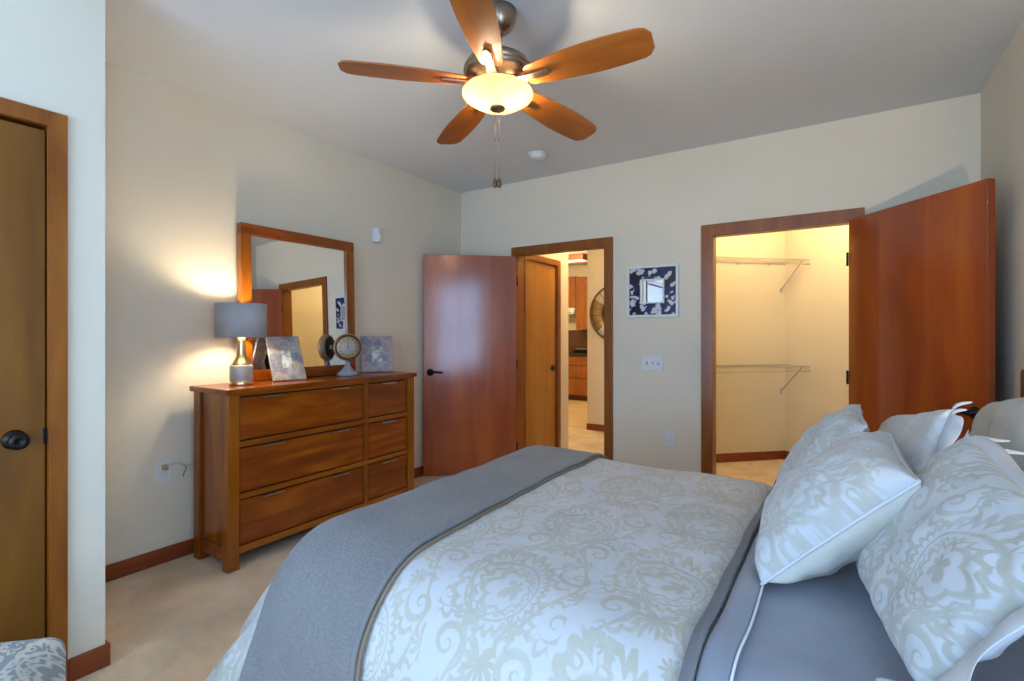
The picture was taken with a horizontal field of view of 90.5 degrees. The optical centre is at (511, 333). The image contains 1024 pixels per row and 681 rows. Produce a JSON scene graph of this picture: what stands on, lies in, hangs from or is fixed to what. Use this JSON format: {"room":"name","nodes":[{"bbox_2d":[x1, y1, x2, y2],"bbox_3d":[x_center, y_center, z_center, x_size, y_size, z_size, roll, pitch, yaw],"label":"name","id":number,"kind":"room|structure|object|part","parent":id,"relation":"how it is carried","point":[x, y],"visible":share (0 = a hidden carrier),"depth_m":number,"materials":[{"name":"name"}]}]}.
{"room":"bedroom","nodes":[
{"label":"bedroom","id":0,"kind":"room"},
{"bbox_2d":[0,0,104,658],"bbox_3d":[-2.370,-0.063,0.946,0.140,2.740,2.603,0,0,33],"label":"wall","id":1,"kind":"structure","parent":0,"point":[52,52],"depth_m":1.94,"materials":[{"name":"white paint"}]},
{"bbox_2d":[0,119,46,642],"bbox_3d":[-1.936,0.275,1.482,0.113,2.040,0.890,0,0,33],"label":"door","id":2,"kind":"structure","parent":1,"relation":"in","point":[23,431],"depth_m":1.80,"materials":[{"name":"orange wood"}]},
{"bbox_3d":[-1.725,0.372,1.768,0.072,0.068,0.068,0,0,33],"label":"knob","id":3,"kind":"part","parent":2,"relation":"part of","materials":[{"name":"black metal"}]},
{"bbox_2d":[0,97,67,680],"bbox_3d":[-1.993,0.247,1.510,0.158,2.118,1.006,0,0,33],"label":"trim","id":4,"kind":"structure","parent":1,"relation":"attached to","point":[55,125],"depth_m":1.87,"materials":[{"name":"brown wood"}]},
{"bbox_2d":[68,642,109,680],"bbox_3d":[-1.625,1.262,1.951,0.014,0.087,0.132,0,0,33],"label":"baseboard","id":5,"kind":"structure","parent":1,"relation":"attached to","point":[86,663],"depth_m":1.94,"materials":[{"name":"brown wood"}]},
{"bbox_2d":[105,62,460,565],"bbox_3d":[-2.164,-0.063,2.748,0.120,2.740,5.849,0,0,33],"label":"wall","id":6,"kind":"structure","parent":0,"point":[182,168],"depth_m":3.02,"materials":[{"name":"white paint"}]},
{"bbox_2d":[155,459,171,483],"bbox_3d":[-1.989,0.784,2.897,0.010,0.126,0.086,0,0,33],"label":"wall outlet","id":7,"kind":"object","parent":6,"relation":"attached to","point":[161,476],"visible":0.96,"depth_m":2.89,"materials":[{"name":"white plastic"}]},
{"bbox_2d":[160,472,166,477],"bbox_3d":[-1.987,0.805,2.896,0.004,0.028,0.034,0,0,33],"label":"receptacle","id":8,"kind":"object","parent":7,"relation":"attached to","point":[162,474],"depth_m":2.89,"materials":[{"name":"grey plastic"}]},
{"bbox_2d":[162,462,193,476],"bbox_3d":[-1.901,0.786,2.988,0.043,0.098,0.274,0,0,32],"label":"lamp cord","id":9,"kind":"object","parent":6,"relation":"attached to","point":[164,467],"visible":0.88,"depth_m":2.89,"materials":[{"name":"plastic"}]},
{"bbox_3d":[-1.899,0.757,2.994,0.023,0.040,0.264,0,0,26],"label":"cord","id":10,"kind":"part","parent":9,"relation":"part of","materials":[{"name":"plastic"}]},
{"bbox_2d":[105,466,423,582],"bbox_3d":[-1.395,1.262,3.808,0.014,0.087,3.233,0,0,33],"label":"baseboard","id":11,"kind":"structure","parent":6,"relation":"attached to","point":[119,569],"depth_m":2.84,"materials":[{"name":"brown wood"}]},
{"bbox_2d":[372,228,380,242],"bbox_3d":[-1.111,-0.818,4.205,0.056,0.116,0.074,0,0,33],"label":"sensor","id":12,"kind":"object","parent":6,"relation":"attached to","point":[376,232],"visible":1,"depth_m":4.18,"materials":[{"name":"white plastic"}]},
{"bbox_2d":[76,400,784,680],"bbox_3d":[0.183,1.332,4.593,7.900,0.050,11.700,0,0,33],"label":"floor","id":13,"kind":"structure","parent":0,"point":[176,619],"depth_m":2.46,"materials":[{"name":"beige carpet"}]},
{"bbox_2d":[0,637,65,680],"bbox_3d":[-1.463,1.058,1.110,0.620,0.495,0.460,0,0,-12],"label":"upholstered stool","id":14,"kind":"object","parent":13,"relation":"on","point":[41,659],"visible":1,"depth_m":1.30,"materials":[{"name":"grey fabric"}]},
{"bbox_2d":[189,371,416,573],"bbox_3d":[-1.310,0.804,3.462,0.399,1.003,1.472,0,0,33],"label":"dresser","id":15,"kind":"object","parent":13,"relation":"on","point":[273,461],"visible":0.95,"depth_m":3.09,"materials":[{"name":"brown wood"}]},
{"bbox_3d":[-1.815,0.820,2.973,0.063,0.972,0.066,0,0,33],"label":"leg","id":16,"kind":"part","parent":15,"relation":"part of","materials":[{"name":"brown wood"}]},
{"bbox_3d":[-1.691,1.215,2.875,0.250,0.065,0.030,0,0,33],"label":"rail","id":17,"kind":"part","parent":15,"relation":"part of","materials":[{"name":"brown wood"}]},
{"bbox_3d":[-1.681,0.758,2.880,0.238,0.848,0.020,0,0,33],"label":"panel","id":18,"kind":"part","parent":15,"relation":"part of","materials":[{"name":"brown wood"}]},
{"bbox_3d":[-1.552,0.820,2.802,0.062,0.972,0.066,0,0,33],"label":"leg","id":19,"kind":"part","parent":15,"relation":"part of","materials":[{"name":"brown wood"}]},
{"bbox_2d":[214,302,266,385],"bbox_3d":[-1.612,0.061,3.024,0.278,0.481,0.278,0,0,33],"label":"table lamp","id":20,"kind":"object","parent":15,"relation":"on","point":[231,319],"visible":1,"depth_m":2.94,"materials":[{"name":"grey fabric"}]},
{"bbox_3d":[-1.612,-0.080,3.024,0.278,0.199,0.278,0,0,33],"label":"lamp shade","id":21,"kind":"part","parent":20,"relation":"part of","materials":[{"name":"grey fabric"}]},
{"bbox_3d":[-1.401,0.645,2.982,0.020,0.008,0.132,0,0,33],"label":"handle","id":22,"kind":"part","parent":15,"relation":"part of","materials":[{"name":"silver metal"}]},
{"bbox_3d":[-1.401,0.935,2.982,0.020,0.008,0.132,0,0,33],"label":"handle","id":23,"kind":"part","parent":15,"relation":"part of","materials":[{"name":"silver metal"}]},
{"bbox_3d":[-1.401,0.361,2.982,0.020,0.008,0.132,0,0,33],"label":"handle","id":24,"kind":"part","parent":15,"relation":"part of","materials":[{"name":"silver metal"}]},
{"bbox_2d":[265,336,306,381],"bbox_3d":[-1.474,0.159,3.311,0.127,0.284,0.215,0,0,41],"label":"photo frame","id":25,"kind":"object","parent":15,"relation":"on","point":[285,357],"visible":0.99,"depth_m":3.30,"materials":[{"name":"grey"}]},
{"bbox_2d":[280,350,292,367],"bbox_3d":[-1.473,0.166,3.311,0.054,0.119,0.072,0,0,41],"label":"photo","id":26,"kind":"object","parent":25,"relation":"attached to","point":[286,356],"depth_m":3.31},
{"bbox_2d":[236,222,355,380],"bbox_3d":[-1.468,-0.199,3.546,0.049,1.002,0.876,-2,-1,33],"label":"dresser mirror","id":27,"kind":"object","parent":15,"relation":"on","point":[305,282],"visible":0.66,"depth_m":3.53,"materials":[{"name":"brown wood"}]},
{"bbox_3d":[-1.477,-0.665,3.552,0.048,0.070,0.876,-2,-1,33],"label":"rail","id":28,"kind":"part","parent":27,"relation":"part of","materials":[{"name":"brown wood"}]},
{"bbox_2d":[251,235,345,369],"bbox_3d":[-1.473,-0.199,3.549,0.024,0.870,0.744,-2,-1,33],"label":"mirror glass","id":29,"kind":"object","parent":27,"relation":"on","point":[301,283],"depth_m":3.54,"materials":[{"name":"silver mirror"}]},
{"bbox_3d":[-1.458,0.266,3.540,0.048,0.070,0.876,-2,-1,33],"label":"rail","id":30,"kind":"part","parent":27,"relation":"part of","materials":[{"name":"brown wood"}]},
{"bbox_3d":[-1.290,0.474,3.195,0.026,0.235,0.865,0,0,33],"label":"drawer","id":31,"kind":"part","parent":15,"relation":"part of","materials":[{"name":"brown wood"}]},
{"bbox_3d":[-1.290,0.762,3.195,0.026,0.243,0.865,0,0,33],"label":"drawer","id":32,"kind":"part","parent":15,"relation":"part of","materials":[{"name":"brown wood"}]},
{"bbox_3d":[-1.290,1.053,3.195,0.026,0.245,0.865,0,0,33],"label":"drawer","id":33,"kind":"part","parent":15,"relation":"part of","materials":[{"name":"brown wood"}]},
{"bbox_3d":[-1.172,0.340,3.372,0.033,0.014,1.304,0,0,33],"label":"rail","id":34,"kind":"part","parent":15,"relation":"part of","materials":[{"name":"brown wood"}]},
{"bbox_3d":[-1.172,0.615,3.372,0.033,0.032,1.304,0,0,33],"label":"rail","id":35,"kind":"part","parent":15,"relation":"part of","materials":[{"name":"brown wood"}]},
{"bbox_3d":[-1.172,0.906,3.372,0.033,0.030,1.304,0,0,33],"label":"rail","id":36,"kind":"part","parent":15,"relation":"part of","materials":[{"name":"brown wood"}]},
{"bbox_3d":[-1.172,1.202,3.372,0.033,0.039,1.304,0,0,33],"label":"rail","id":37,"kind":"part","parent":15,"relation":"part of","materials":[{"name":"brown wood"}]},
{"bbox_3d":[-1.142,0.645,3.381,0.020,0.008,0.132,0,0,33],"label":"handle","id":38,"kind":"part","parent":15,"relation":"part of","materials":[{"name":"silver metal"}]},
{"bbox_3d":[-1.142,0.935,3.381,0.020,0.008,0.132,0,0,33],"label":"handle","id":39,"kind":"part","parent":15,"relation":"part of","materials":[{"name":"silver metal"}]},
{"bbox_2d":[333,333,361,375],"bbox_3d":[-1.202,0.149,3.711,0.152,0.305,0.175,0,0,23],"label":"desk clock","id":40,"kind":"object","parent":15,"relation":"on","point":[347,347],"visible":1,"depth_m":3.69,"materials":[{"name":"brown metal"}]},
{"bbox_2d":[361,336,392,371],"bbox_3d":[-1.079,0.159,4.060,0.245,0.285,0.086,0,0,-23],"label":"photo frame","id":41,"kind":"object","parent":15,"relation":"on","point":[376,351],"visible":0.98,"depth_m":4.05,"materials":[{"name":"grey"}]},
{"bbox_2d":[372,347,382,361],"bbox_3d":[-1.079,0.165,4.060,0.082,0.119,0.037,0,0,-23],"label":"photo","id":42,"kind":"object","parent":41,"relation":"attached to","point":[377,352],"depth_m":4.06},
{"bbox_3d":[-0.924,0.474,3.758,0.026,0.235,0.371,0,0,33],"label":"drawer","id":43,"kind":"part","parent":15,"relation":"part of","materials":[{"name":"brown wood"}]},
{"bbox_3d":[-0.924,0.762,3.758,0.026,0.243,0.371,0,0,33],"label":"drawer","id":44,"kind":"part","parent":15,"relation":"part of","materials":[{"name":"brown wood"}]},
{"bbox_3d":[-0.924,1.053,3.758,0.026,0.245,0.371,0,0,33],"label":"drawer","id":45,"kind":"part","parent":15,"relation":"part of","materials":[{"name":"brown wood"}]},
{"bbox_3d":[-0.806,0.820,3.951,0.062,0.972,0.066,0,0,33],"label":"leg","id":46,"kind":"part","parent":15,"relation":"part of","materials":[{"name":"brown wood"}]},
{"bbox_2d":[568,355,586,400],"bbox_3d":[1.506,0.864,10.114,0.740,0.884,0.600,0,0,33],"label":"base cabinet","id":47,"kind":"object","parent":13,"relation":"on","point":[577,364],"visible":0.3,"depth_m":9.92,"materials":[{"name":"brown wood"}]},
{"bbox_2d":[568,352,586,355],"bbox_3d":[1.292,0.401,10.243,1.600,0.037,0.645,0,0,33],"label":"countertop","id":48,"kind":"structure","parent":47,"relation":"on","point":[569,353],"depth_m":9.89,"materials":[{"name":"stone"}]},
{"bbox_2d":[573,348,586,352],"bbox_3d":[1.413,0.338,10.246,0.300,0.083,0.220,0,0,33],"label":"toaster","id":49,"kind":"object","parent":48,"relation":"on","point":[578,350],"visible":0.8,"depth_m":10.17,"materials":[{"name":"black metal"}]},
{"bbox_3d":[1.299,0.527,9.903,0.418,0.160,0.020,0,0,33],"label":"drawer","id":50,"kind":"part","parent":47,"relation":"part of","materials":[{"name":"brown wood"}]},
{"bbox_3d":[1.299,0.742,9.903,0.418,0.240,0.020,0,0,33],"label":"drawer","id":51,"kind":"part","parent":47,"relation":"part of","materials":[{"name":"brown wood"}]},
{"bbox_3d":[1.299,1.030,9.903,0.418,0.305,0.020,0,0,33],"label":"drawer","id":52,"kind":"part","parent":47,"relation":"part of","materials":[{"name":"brown wood"}]},
{"bbox_2d":[1020,369,1023,397],"bbox_3d":[0.634,0.724,1.612,2.046,1.164,2.345,0,0,33],"label":"bed","id":53,"kind":"object","parent":13,"relation":"on","point":[1022,370],"visible":0.04,"depth_m":2.05,"materials":[{"name":"brown wood"}]},
{"bbox_3d":[0.602,0.827,1.595,1.930,0.310,1.390,0,0,33],"label":"mattress","id":54,"kind":"object","parent":53,"relation":"on","visible":0},
{"bbox_2d":[205,457,771,680],"bbox_3d":[0.107,0.885,1.940,1.488,0.570,1.964,0,0,33],"label":"comforter","id":55,"kind":"object","parent":54,"relation":"on","point":[606,569],"visible":0.55,"depth_m":1.28,"materials":[{"name":"white fabric"}]},
{"bbox_2d":[239,445,606,680],"bbox_3d":[-0.124,0.868,2.048,0.476,0.578,1.853,0,0,33],"label":"throw blanket","id":56,"kind":"object","parent":55,"relation":"on","point":[319,603],"visible":0.88,"depth_m":1.44,"materials":[{"name":"grey fabric"}]},
{"bbox_2d":[678,480,776,680],"bbox_3d":[0.715,0.816,1.518,0.037,0.479,1.749,0,0,34],"label":"blanket","id":57,"kind":"object","parent":55,"relation":"on","point":[691,658],"visible":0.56,"depth_m":1.10,"materials":[{"name":"grey fabric"}]},
{"bbox_2d":[695,531,1023,680],"bbox_3d":[1.060,0.823,1.306,0.835,0.477,1.739,0,0,33],"label":"sheet","id":58,"kind":"object","parent":54,"relation":"on","point":[824,628],"visible":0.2,"depth_m":1.02,"materials":[{"name":"fabric"}]},
{"bbox_2d":[776,404,868,481],"bbox_3d":[1.083,0.430,1.783,0.272,0.337,0.456,0,0,33],"label":"throw pillow","id":59,"kind":"object","parent":58,"relation":"on","point":[815,440],"visible":0.5,"depth_m":1.66,"materials":[{"name":"fabric"}]},
{"bbox_2d":[755,431,921,585],"bbox_3d":[0.842,0.433,1.329,0.357,0.332,0.483,0,0,33],"label":"throw pillow","id":60,"kind":"object","parent":58,"relation":"on","point":[817,519],"visible":0.96,"depth_m":1.18,"materials":[{"name":"fabric"}]},
{"bbox_2d":[875,678,893,680],"bbox_3d":[0.614,0.557,0.444,0.467,0.063,0.627,0,0,33],"label":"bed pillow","id":61,"kind":"object","parent":58,"relation":"on","point":[876,679],"visible":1,"depth_m":0.81,"materials":[{"name":"white fabric"}]},
{"bbox_2d":[878,402,971,474],"bbox_3d":[1.251,0.381,1.639,0.188,0.414,0.772,0,0,25],"label":"pillow sham","id":62,"kind":"object","parent":58,"relation":"on","point":[920,436],"visible":0.43,"depth_m":1.38,"materials":[{"name":"white fabric"}]},
{"bbox_2d":[856,430,1023,680],"bbox_3d":[0.858,0.409,0.983,0.311,0.357,0.682,0,0,33],"label":"pillow sham","id":63,"kind":"object","parent":58,"relation":"on","point":[944,579],"visible":0.86,"depth_m":0.86,"materials":[{"name":"white fabric"}]},
{"bbox_2d":[968,397,1023,471],"bbox_3d":[1.448,0.347,1.466,0.181,0.476,0.795,0,0,33],"label":"bed pillow","id":64,"kind":"object","parent":58,"relation":"on","point":[1004,420],"visible":0.36,"depth_m":1.38,"materials":[{"name":"fabric"}]},
{"bbox_2d":[539,252,567,448],"bbox_3d":[0.321,-0.063,5.337,0.120,2.740,0.961,0,0,33],"label":"wall","id":65,"kind":"structure","parent":0,"point":[563,257],"depth_m":5.63,"materials":[{"name":"white paint"}]},
{"bbox_2d":[526,260,556,446],"bbox_3d":[0.298,0.286,5.203,0.100,2.018,0.647,0,0,33],"label":"door","id":66,"kind":"structure","parent":65,"relation":"in","point":[540,278],"depth_m":5.21,"materials":[{"name":"brown wood"}]},
{"bbox_2d":[524,255,560,447],"bbox_3d":[0.271,0.258,5.244,0.138,2.096,0.742,0,0,33],"label":"trim","id":67,"kind":"structure","parent":65,"relation":"attached to","point":[538,259],"depth_m":5.47,"materials":[{"name":"brown wood"}]},
{"bbox_2d":[105,0,1023,265],"bbox_3d":[0.156,-1.458,4.551,7.900,0.050,11.800,0,0,33],"label":"ceiling","id":68,"kind":"structure","parent":0,"point":[716,71],"depth_m":2.72,"materials":[{"name":"white paint"}]},
{"bbox_2d":[338,0,654,187],"bbox_3d":[-0.013,-1.036,2.204,1.232,0.796,1.291,0,0,27],"label":"ceiling fan","id":69,"kind":"object","parent":68,"relation":"hanging from","point":[496,78],"visible":1,"depth_m":2.12,"materials":[{"name":"brown wood"}]},
{"bbox_3d":[-0.461,-1.111,2.166,0.532,0.040,0.157,2,-5,-9],"label":"blade","id":70,"kind":"part","parent":69,"relation":"part of","materials":[{"name":"brown wood"}]},
{"bbox_3d":[-0.245,-1.074,2.587,0.157,0.040,0.532,3,-5,-27],"label":"blade","id":71,"kind":"part","parent":69,"relation":"part of","materials":[{"name":"brown wood"}]},
{"bbox_3d":[-0.125,-1.132,1.830,0.157,0.040,0.532,0,-5,9],"label":"blade","id":72,"kind":"part","parent":69,"relation":"part of","materials":[{"name":"brown wood"}]},
{"bbox_3d":[-0.063,-1.022,2.222,0.310,0.072,0.310,-2,-5,33],"label":"lamp shade","id":73,"kind":"part","parent":69,"relation":"part of","materials":[{"name":"white glass"}]},
{"bbox_3d":[0.224,-1.072,2.512,0.532,0.040,0.157,6,-6,-45],"label":"blade","id":74,"kind":"part","parent":69,"relation":"part of","materials":[{"name":"brown wood"}]},
{"bbox_3d":[0.298,-1.108,2.045,0.532,0.040,0.157,-1,-5,27],"label":"blade","id":75,"kind":"part","parent":69,"relation":"part of","materials":[{"name":"brown wood"}]},
{"bbox_2d":[528,150,545,160],"bbox_3d":[0.200,-1.407,4.032,0.144,0.050,0.144,0,0,33],"label":"smoke detector","id":76,"kind":"object","parent":68,"relation":"attached to","point":[536,155],"visible":1,"depth_m":3.99,"materials":[{"name":"white plastic"}]},
{"bbox_2d":[568,253,586,263],"bbox_3d":[0.877,-1.383,9.568,1.240,0.100,0.500,0,0,33],"label":"kitchen light","id":77,"kind":"object","parent":68,"relation":"attached to","point":[572,258],"visible":0.2,"depth_m":9.15,"materials":[{"name":"brown wood"}]},
{"bbox_2d":[568,259,585,261],"bbox_3d":[0.877,-1.373,9.568,1.160,0.020,0.420,0,0,33],"label":"diffuser","id":78,"kind":"object","parent":77,"relation":"attached to","point":[569,260],"depth_m":9.43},
{"bbox_2d":[568,264,586,329],"bbox_3d":[2.132,-0.063,10.160,4.900,2.740,0.120,0,0,33],"label":"wall","id":79,"kind":"structure","parent":0,"point":[576,270],"depth_m":10.62,"materials":[{"name":"white paint"}]},
{"bbox_2d":[568,308,575,314],"bbox_3d":[1.147,-0.463,10.473,0.467,0.135,0.419,0,0,33],"label":"range hood","id":80,"kind":"object","parent":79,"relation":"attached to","point":[571,311],"visible":0.38,"depth_m":10.23,"materials":[{"name":"white metal"}]},
{"bbox_2d":[568,276,576,307],"bbox_3d":[1.161,-0.848,10.504,0.495,0.630,0.351,0,0,33],"label":"upper cabinet","id":81,"kind":"object","parent":79,"relation":"attached to","point":[571,280],"visible":0.24,"depth_m":10.27,"materials":[{"name":"brown wood"}]},
{"bbox_3d":[1.171,-0.848,10.293,0.128,0.490,0.008,0,0,33],"label":"raised panel","id":82,"kind":"part","parent":81,"relation":"part of","materials":[{"name":"brown wood"}]},
{"bbox_2d":[568,330,586,351],"bbox_3d":[1.467,0.151,10.512,1.600,0.459,0.013,0,0,33],"label":"backsplash","id":83,"kind":"structure","parent":79,"relation":"attached to","point":[576,338],"depth_m":10.58,"materials":[{"name":"brown tile"}]},
{"bbox_2d":[576,277,586,329],"bbox_3d":[1.593,-0.613,10.224,0.515,1.060,0.351,0,0,33],"label":"upper cabinet","id":84,"kind":"object","parent":79,"relation":"attached to","point":[581,282],"visible":0.44,"depth_m":10.15,"materials":[{"name":"brown wood"}]},
{"bbox_3d":[1.391,-0.613,10.150,0.138,0.920,0.008,0,0,33],"label":"raised panel","id":85,"kind":"part","parent":84,"relation":"part of","materials":[{"name":"brown wood"}]},
{"bbox_2d":[587,249,603,424],"bbox_3d":[1.738,-0.063,6.540,1.615,2.740,0.120,0,0,33],"label":"wall","id":86,"kind":"structure","parent":0,"point":[595,258],"depth_m":6.87,"materials":[{"name":"white paint"}]},
{"bbox_2d":[587,423,603,431],"bbox_3d":[1.590,1.262,6.556,1.360,0.087,0.014,0,0,33],"label":"baseboard","id":87,"kind":"structure","parent":86,"relation":"attached to","point":[596,427],"depth_m":6.85,"materials":[{"name":"brown wood"}]},
{"bbox_2d":[590,288,603,338],"bbox_3d":[1.377,-0.276,6.684,0.766,0.766,0.029,0,0,33],"label":"round mirror","id":88,"kind":"object","parent":86,"relation":"attached to","point":[597,305],"visible":0.25,"depth_m":6.82,"materials":[{"name":"gold metal"}]},
{"bbox_2d":[461,93,980,472],"bbox_3d":[0.270,-0.063,4.726,7.700,2.740,0.120,0,0,33],"label":"wall","id":89,"kind":"structure","parent":0,"point":[654,209],"depth_m":3.95,"materials":[{"name":"white paint"}]},
{"bbox_2d":[424,254,517,475],"bbox_3d":[-0.376,0.283,4.694,0.873,2.023,0.100,0,0,-9],"label":"door","id":90,"kind":"structure","parent":89,"relation":"in","point":[471,362],"depth_m":4.70,"materials":[{"name":"red wood"}]},
{"bbox_3d":[-0.703,0.352,4.624,0.146,0.066,0.059,0,0,-9],"label":"handle","id":91,"kind":"part","parent":90,"relation":"part of","materials":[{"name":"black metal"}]},
{"bbox_2d":[511,237,612,459],"bbox_3d":[0.455,0.244,4.595,1.014,2.123,0.138,0,0,33],"label":"trim","id":92,"kind":"structure","parent":89,"relation":"attached to","point":[606,243],"depth_m":4.48,"materials":[{"name":"brown wood"}]},
{"bbox_2d":[627,263,678,317],"bbox_3d":[1.128,-0.343,4.079,0.416,0.416,0.027,0,0,33],"label":"wall mirror","id":93,"kind":"object","parent":89,"relation":"attached to","point":[652,290],"visible":1,"depth_m":4.07,"materials":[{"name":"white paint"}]},
{"bbox_2d":[642,280,662,301],"bbox_3d":[1.132,-0.343,4.086,0.174,0.174,0.011,0,0,33],"label":"mirror glass","id":94,"kind":"object","parent":93,"relation":"attached to","point":[652,290],"depth_m":4.08,"materials":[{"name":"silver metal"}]},
{"bbox_2d":[642,356,663,370],"bbox_3d":[1.129,0.236,4.083,0.176,0.120,0.020,0,0,33],"label":"light switch","id":95,"kind":"object","parent":89,"relation":"attached to","point":[651,363],"visible":1,"depth_m":4.08,"materials":[{"name":"white plastic"}]},
{"bbox_2d":[665,430,675,446],"bbox_3d":[1.248,0.825,4.011,0.086,0.126,0.010,0,0,33],"label":"wall outlet","id":96,"kind":"object","parent":89,"relation":"attached to","point":[670,436],"visible":1,"depth_m":4.01,"materials":[{"name":"white plastic"}]},
{"bbox_2d":[701,207,864,474],"bbox_3d":[1.909,0.239,3.649,1.026,2.133,0.138,0,0,33],"label":"trim","id":97,"kind":"structure","parent":89,"relation":"attached to","point":[709,233],"depth_m":3.84,"materials":[{"name":"brown wood"}]},
{"bbox_2d":[846,178,994,442],"bbox_3d":[2.255,0.270,2.910,0.100,2.050,0.907,0,0,-5],"label":"door","id":98,"kind":"structure","parent":89,"relation":"in","point":[922,270],"depth_m":2.80,"materials":[{"name":"red wood"}]},
{"bbox_3d":[2.267,0.392,2.558,0.059,0.066,0.146,0,0,-5],"label":"handle","id":99,"kind":"part","parent":98,"relation":"part of","materials":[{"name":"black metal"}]},
{"bbox_2d":[716,231,785,453],"bbox_3d":[2.130,-0.063,5.221,1.473,2.740,0.100,0,0,-11],"label":"wall","id":100,"kind":"structure","parent":0,"point":[750,304],"depth_m":5.23,"materials":[{"name":"beige paint"}]},
{"bbox_2d":[716,450,785,462],"bbox_3d":[2.219,1.262,5.181,1.313,0.087,0.014,0,0,-11],"label":"baseboard","id":101,"kind":"structure","parent":100,"relation":"attached to","point":[765,455],"depth_m":5.22,"materials":[{"name":"brown wood"}]},
{"bbox_2d":[716,256,809,292],"bbox_3d":[2.253,-0.582,5.021,1.299,0.308,0.342,0,0,-11],"label":"wire shelf","id":102,"kind":"object","parent":100,"relation":"attached to","point":[738,260],"visible":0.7,"depth_m":4.99,"materials":[{"name":"white metal"}]},
{"bbox_2d":[716,364,809,393],"bbox_3d":[2.253,0.468,5.021,1.299,0.308,0.342,0,0,-11],"label":"wire shelf","id":103,"kind":"object","parent":100,"relation":"attached to","point":[770,366],"visible":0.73,"depth_m":4.96,"materials":[{"name":"white metal"}]},
{"bbox_2d":[786,225,848,451],"bbox_3d":[3.164,-0.063,4.021,0.100,2.740,2.850,0,0,-11],"label":"wall","id":104,"kind":"structure","parent":0,"point":[817,293],"depth_m":4.90,"materials":[{"name":"beige paint"}]},
{"bbox_2d":[981,18,1023,401],"bbox_3d":[1.243,-0.063,0.533,0.120,2.740,5.849,0,0,33],"label":"wall","id":105,"kind":"structure","parent":0,"point":[1002,96],"depth_m":2.53,"materials":[{"name":"white paint"}]}
]}

